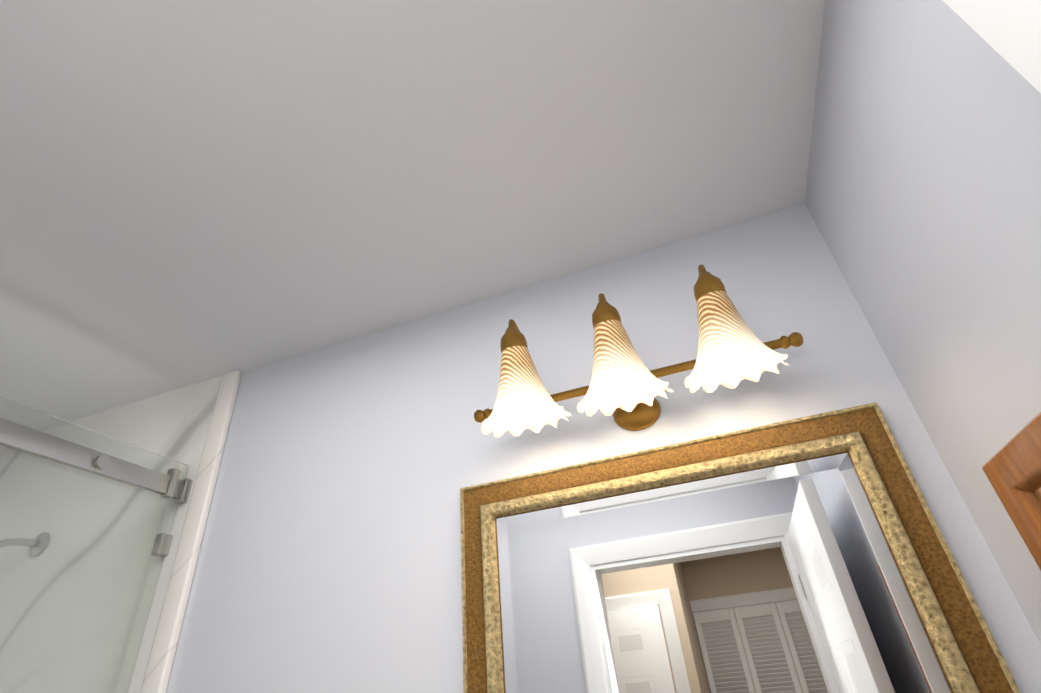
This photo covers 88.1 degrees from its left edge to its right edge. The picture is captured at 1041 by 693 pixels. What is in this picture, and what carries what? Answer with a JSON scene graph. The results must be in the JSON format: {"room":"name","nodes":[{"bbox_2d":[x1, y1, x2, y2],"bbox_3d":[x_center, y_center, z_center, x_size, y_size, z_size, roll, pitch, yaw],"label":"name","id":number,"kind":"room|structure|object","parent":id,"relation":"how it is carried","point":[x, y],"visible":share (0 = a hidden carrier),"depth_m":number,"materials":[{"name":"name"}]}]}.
{"room":"bathroom","nodes":[
{"label":"bathroom","id":0,"kind":"room"},
{"bbox_2d":[0,0,824,420],"bbox_3d":[-0.832,-0.402,0.913,2.750,0.050,1.770,-15,-34,15],"label":"ceiling","id":1,"kind":"structure","parent":0,"point":[196,190],"depth_m":1.02,"materials":[{"name":"paint"}]},
{"bbox_2d":[166,203,1040,692],"bbox_3d":[-0.442,1.045,0.897,2.750,2.440,0.100,-15,-34,15],"label":"wall","id":2,"kind":"structure","parent":0,"point":[330,557],"depth_m":1.17,"materials":[{"name":"paint"}]},
{"bbox_2d":[71,375,222,692],"bbox_3d":[-1.212,1.221,1.055,0.915,2.440,0.015,-15,-34,15],"label":"wall tile","id":3,"kind":"structure","parent":2,"relation":"attached to","point":[174,424],"depth_m":1.56,"materials":[{"name":"stone"}]},
{"bbox_2d":[140,370,241,692],"bbox_3d":[-1.026,0.720,0.320,0.058,2.440,1.550,-15,-34,15],"label":"trim","id":4,"kind":"structure","parent":2,"relation":"attached to","point":[161,657],"depth_m":1.32,"materials":[{"name":"stone"}]},
{"bbox_2d":[474,264,802,437],"bbox_3d":[0.191,0.032,1.030,0.646,0.237,0.238,-15,-34,15],"label":"sconce","id":5,"kind":"object","parent":2,"relation":"attached to","point":[626,386],"visible":1,"depth_m":0.96,"materials":[{"name":"white glass"}]},
{"bbox_2d":[460,402,1020,692],"bbox_3d":[0.283,0.593,0.774,0.794,0.945,0.030,-15,-34,15],"label":"gilt mirror","id":6,"kind":"object","parent":2,"relation":"attached to","point":[810,554],"visible":1,"depth_m":0.90,"materials":[{"name":"mirror"}]},
{"bbox_2d":[805,0,1040,644],"bbox_3d":[0.484,0.274,-0.144,0.100,2.440,1.670,-15,-34,15],"label":"wall","id":7,"kind":"structure","parent":0,"point":[923,197],"depth_m":0.71,"materials":[{"name":"paint"}]},
{"bbox_2d":[943,0,1040,92],"bbox_3d":[0.260,0.329,-0.451,0.148,2.023,0.832,-15,-34,15],"label":"bathroom door","id":8,"kind":"structure","parent":7,"relation":"in","point":[1009,31],"depth_m":0.35,"materials":[{"name":"white paint"}]},
{"bbox_2d":[982,412,1040,569],"bbox_3d":[0.561,0.292,0.365,0.023,0.595,0.455,-15,-34,15],"label":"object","id":9,"kind":"structure","parent":7,"relation":"attached to","point":[1011,468],"depth_m":0.64,"materials":[{"name":"brown wood"}]},
{"bbox_3d":[-0.637,1.672,-0.450,2.750,0.050,1.770,-15,-34,15],"label":"floor","id":10,"kind":"structure","parent":0,"visible":0},
{"bbox_3d":[-0.992,1.711,-0.305,0.135,0.100,1.520,-15,-34,15],"label":"trim","id":11,"kind":"structure","parent":10,"relation":"on","visible":0},
{"bbox_2d":[0,395,192,692],"bbox_3d":[-1.060,0.801,0.293,0.088,2.082,1.529,-15,-34,15],"label":"glass shower door","id":12,"kind":"structure","parent":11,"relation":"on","point":[87,517],"depth_m":1.15,"materials":[{"name":"clear glass"}]}
]}

